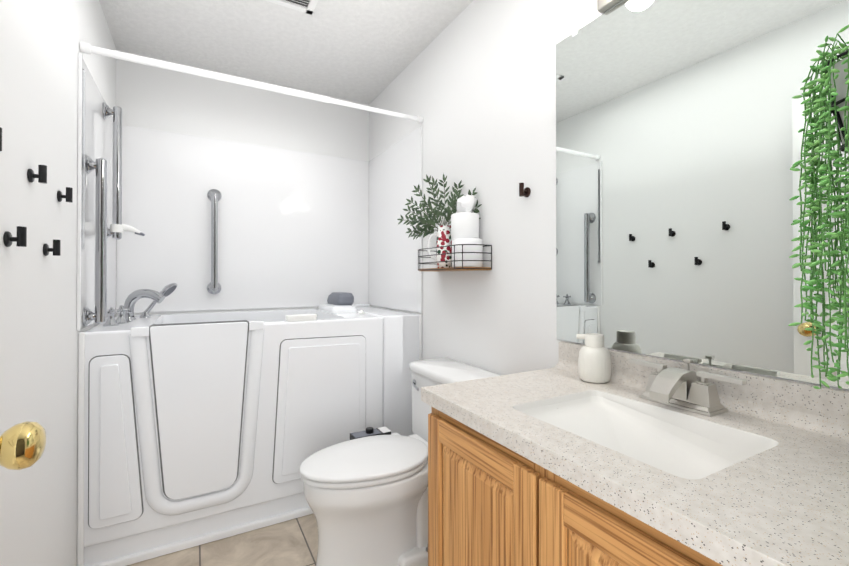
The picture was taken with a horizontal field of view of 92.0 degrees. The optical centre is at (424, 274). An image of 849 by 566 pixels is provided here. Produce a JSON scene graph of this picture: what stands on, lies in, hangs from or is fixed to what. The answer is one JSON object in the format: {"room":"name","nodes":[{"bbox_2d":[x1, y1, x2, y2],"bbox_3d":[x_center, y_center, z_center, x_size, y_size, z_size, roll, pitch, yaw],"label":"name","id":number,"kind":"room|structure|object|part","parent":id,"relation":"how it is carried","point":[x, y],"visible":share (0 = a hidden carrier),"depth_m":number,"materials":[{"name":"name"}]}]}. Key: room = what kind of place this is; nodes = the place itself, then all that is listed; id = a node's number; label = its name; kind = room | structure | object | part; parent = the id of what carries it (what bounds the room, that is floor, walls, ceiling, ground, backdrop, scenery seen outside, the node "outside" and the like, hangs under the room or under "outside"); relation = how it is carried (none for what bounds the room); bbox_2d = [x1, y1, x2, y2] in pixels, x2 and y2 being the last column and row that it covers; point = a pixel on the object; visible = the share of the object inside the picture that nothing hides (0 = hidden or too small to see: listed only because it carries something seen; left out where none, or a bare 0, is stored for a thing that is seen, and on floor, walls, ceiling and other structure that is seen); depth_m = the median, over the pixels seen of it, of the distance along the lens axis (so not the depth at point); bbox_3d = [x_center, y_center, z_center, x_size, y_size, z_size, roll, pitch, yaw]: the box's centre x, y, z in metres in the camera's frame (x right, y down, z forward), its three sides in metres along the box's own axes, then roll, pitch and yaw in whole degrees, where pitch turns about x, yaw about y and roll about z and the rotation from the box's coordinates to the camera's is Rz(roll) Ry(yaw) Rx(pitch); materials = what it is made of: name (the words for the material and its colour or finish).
{"room":"bathroom","nodes":[
{"label":"bathroom","id":0,"kind":"room"},
{"bbox_2d":[0,0,115,565],"bbox_3d":[-0.947,-0.058,0.782,0.100,2.453,3.624,0,0,-29],"label":"wall","id":1,"kind":"structure","parent":0,"point":[40,40],"depth_m":1.22,"materials":[{"name":"white paint"}]},
{"bbox_2d":[0,127,1,150],"bbox_3d":[-0.912,-0.287,0.860,0.036,0.050,0.037,0,0,-29],"label":"hook","id":2,"kind":"object","parent":1,"relation":"attached to","point":[0,127],"depth_m":0.87,"materials":[{"name":"black metal"}]},
{"bbox_2d":[3,226,26,246],"bbox_3d":[-0.985,-0.092,0.989,0.036,0.049,0.037,0,0,-29],"label":"hook","id":3,"kind":"object","parent":1,"relation":"attached to","point":[20,239],"depth_m":0.99,"materials":[{"name":"black metal"}]},
{"bbox_2d":[0,421,46,469],"bbox_3d":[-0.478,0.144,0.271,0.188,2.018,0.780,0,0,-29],"label":"door knob","id":4,"kind":"object","parent":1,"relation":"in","point":[22,445],"depth_m":0.57,"materials":[{"name":"gold metal"}]},
{"bbox_2d":[27,165,46,183],"bbox_3d":[-1.059,-0.277,1.123,0.036,0.049,0.037,0,0,-29],"label":"hook","id":5,"kind":"object","parent":1,"relation":"attached to","point":[42,169],"depth_m":1.12,"materials":[{"name":"black metal"}]},
{"bbox_2d":[43,240,60,255],"bbox_3d":[-1.124,-0.082,1.239,0.036,0.050,0.037,0,0,-29],"label":"hook","id":6,"kind":"object","parent":1,"relation":"attached to","point":[56,243],"depth_m":1.23,"materials":[{"name":"black metal"}]},
{"bbox_2d":[57,187,72,202],"bbox_3d":[-1.191,-0.266,1.360,0.036,0.050,0.037,0,0,-29],"label":"hook","id":7,"kind":"object","parent":1,"relation":"attached to","point":[69,191],"depth_m":1.36,"materials":[{"name":"black metal"}]},
{"bbox_2d":[77,52,115,330],"bbox_3d":[-1.526,-0.318,1.935,0.011,1.064,0.847,0,0,-29],"label":"wall","id":8,"kind":"structure","parent":1,"relation":"attached to","point":[98,136],"depth_m":1.74,"materials":[{"name":"white"}]},
{"bbox_2d":[81,69,84,248],"bbox_3d":[-1.325,-0.449,1.585,0.020,0.695,0.022,0,0,-29],"label":"wall trim","id":9,"kind":"object","parent":8,"relation":"in","point":[83,154],"visible":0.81,"depth_m":1.58,"materials":[{"name":"white plastic"}]},
{"bbox_2d":[82,154,106,325],"bbox_3d":[-1.332,-0.139,1.662,0.072,0.690,0.080,0,0,-29],"label":"rail","id":10,"kind":"object","parent":8,"relation":"attached to","point":[99,167],"visible":1,"depth_m":1.65,"materials":[{"name":"silver metal"}]},
{"bbox_2d":[102,102,144,239],"bbox_3d":[-1.470,-0.497,2.011,0.168,0.666,0.080,0,0,-29],"label":"slide","id":11,"kind":"object","parent":8,"relation":"attached to","point":[117,229],"visible":0.88,"depth_m":1.98,"materials":[{"name":"silver metal"}]},
{"bbox_2d":[79,42,422,122],"bbox_3d":[-0.678,-0.886,1.966,1.516,0.039,0.038,0,0,-29],"label":"rail","id":12,"kind":"object","parent":1,"relation":"attached to","point":[88,48],"visible":1,"depth_m":1.84,"materials":[{"name":"white metal"}]},
{"bbox_2d":[127,513,317,565],"bbox_3d":[-0.240,1.221,1.168,1.720,0.100,3.624,0,0,-29],"label":"floor","id":13,"kind":"structure","parent":0,"point":[293,542],"depth_m":1.75,"materials":[{"name":"tile"}]},
{"bbox_2d":[77,283,421,565],"bbox_3d":[-0.867,0.611,2.296,1.519,1.136,0.830,0,0,-29],"label":"tub","id":14,"kind":"object","parent":13,"relation":"on","point":[196,429],"visible":0.98,"depth_m":1.82,"materials":[{"name":"white plastic"}]},
{"bbox_2d":[101,283,177,326],"bbox_3d":[-1.400,0.134,2.044,0.277,0.186,0.440,0,0,-29],"label":"faucet","id":15,"kind":"object","parent":14,"relation":"on","point":[125,317],"depth_m":2.07,"materials":[{"name":"silver metal"}]},
{"bbox_2d":[299,357,500,565],"bbox_3d":[-0.138,0.795,1.734,0.777,0.760,0.541,0,0,-29],"label":"toilet","id":16,"kind":"object","parent":13,"relation":"on","point":[366,494],"visible":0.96,"depth_m":1.56,"materials":[{"name":"white ceramic"}]},
{"bbox_3d":[-0.225,0.738,1.647,0.540,0.045,0.366,0,0,-29],"label":"seat","id":17,"kind":"part","parent":16,"relation":"part of","materials":[{"name":"white plastic"}]},
{"bbox_2d":[421,333,848,565],"bbox_3d":[0.473,0.672,0.866,0.567,0.994,0.975,0,0,-29],"label":"bathroom vanity","id":18,"kind":"object","parent":13,"relation":"on","point":[593,451],"visible":1,"depth_m":0.83,"materials":[{"name":"beige stone"}]},
{"bbox_2d":[628,358,746,416],"bbox_3d":[0.604,0.262,0.988,0.132,0.106,0.266,0,0,-29],"label":"faucet","id":19,"kind":"object","parent":18,"relation":"on","point":[672,392],"depth_m":0.96,"materials":[{"name":"silver metal"}]},
{"bbox_2d":[115,49,368,316],"bbox_3d":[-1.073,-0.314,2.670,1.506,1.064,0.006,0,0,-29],"label":"wall","id":20,"kind":"structure","parent":0,"point":[293,228],"depth_m":2.61,"materials":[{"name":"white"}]},
{"bbox_2d":[207,189,220,293],"bbox_3d":[-1.286,-0.206,2.507,0.080,0.652,0.068,0,0,-29],"label":"rail","id":21,"kind":"object","parent":20,"relation":"attached to","point":[214,198],"visible":1,"depth_m":2.48,"materials":[{"name":"silver metal"}]},
{"bbox_2d":[99,0,472,103],"bbox_3d":[-0.240,-1.332,1.184,1.720,0.100,3.624,0,0,-29],"label":"ceiling","id":22,"kind":"structure","parent":0,"point":[366,51],"depth_m":2.19,"materials":[{"name":"white paint"}]},
{"bbox_2d":[265,0,317,14],"bbox_3d":[-0.644,-1.270,1.851,0.305,0.014,0.153,0,0,-29],"label":"ceiling vent","id":23,"kind":"object","parent":22,"relation":"in","point":[306,6],"visible":0.96,"depth_m":1.92,"materials":[{"name":"white"}]},
{"bbox_2d":[369,0,848,390],"bbox_3d":[0.467,-0.053,1.571,0.100,2.453,3.624,0,0,-29],"label":"wall","id":24,"kind":"structure","parent":0,"point":[473,83],"depth_m":1.76,"materials":[{"name":"white paint"}]},
{"bbox_2d":[368,126,422,312],"bbox_3d":[-0.215,-0.313,2.679,0.011,1.064,0.825,0,0,-29],"label":"wall","id":25,"kind":"structure","parent":24,"relation":"attached to","point":[395,278],"depth_m":2.62,"materials":[{"name":"white"}]},
{"bbox_2d":[397,173,491,271],"bbox_3d":[0.073,-0.260,1.959,0.213,0.481,0.528,0,0,-29],"label":"wall shelf","id":26,"kind":"object","parent":24,"relation":"attached to","point":[459,245],"visible":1,"depth_m":1.96,"materials":[{"name":"black metal"}]},
{"bbox_2d":[427,225,452,268],"bbox_3d":[0.081,-0.135,1.997,0.110,0.205,0.093,0,0,-29],"label":"vase","id":27,"kind":"object","parent":26,"relation":"on","point":[443,234],"depth_m":1.97,"materials":[{"name":"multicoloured ceramic"}]},
{"bbox_2d":[397,173,482,240],"bbox_3d":[0.061,-0.341,1.975,0.207,0.320,0.489,0,0,-29],"label":"greenery","id":28,"kind":"object","parent":26,"relation":"on","point":[464,223],"depth_m":1.98,"materials":[{"name":"green plant"}]},
{"bbox_2d":[519,183,530,196],"bbox_3d":[0.382,-0.328,1.583,0.038,0.052,0.039,0,0,-29],"label":"hook","id":29,"kind":"object","parent":24,"relation":"attached to","point":[526,192],"visible":1,"depth_m":1.57,"materials":[{"name":"brown metal"}]},
{"bbox_2d":[597,0,622,12],"bbox_3d":[0.652,-0.889,0.980,0.156,0.121,0.642,0,0,-29],"label":"sconce","id":30,"kind":"object","parent":24,"relation":"attached to","point":[603,6],"visible":0.91,"depth_m":1.26,"materials":[{"name":"silver metal"}]},
{"bbox_2d":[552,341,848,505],"bbox_3d":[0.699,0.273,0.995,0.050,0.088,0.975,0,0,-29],"label":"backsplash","id":31,"kind":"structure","parent":24,"relation":"attached to","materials":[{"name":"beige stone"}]},
{"bbox_2d":[556,0,848,388],"bbox_3d":[0.707,-0.308,1.031,0.008,1.067,0.975,0,0,-29],"label":"mirror","id":32,"kind":"object","parent":24,"relation":"attached to","point":[679,124],"visible":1,"depth_m":1.06,"materials":[{"name":"clear glass"}]},
{"bbox_2d":[788,25,848,388],"bbox_3d":[0.754,-0.536,0.666,0.244,1.496,0.242,0,0,-29],"label":"hanging plant","id":33,"kind":"object","parent":24,"relation":"attached to","point":[833,80],"visible":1,"depth_m":0.69,"materials":[{"name":"green plant"}]}
]}

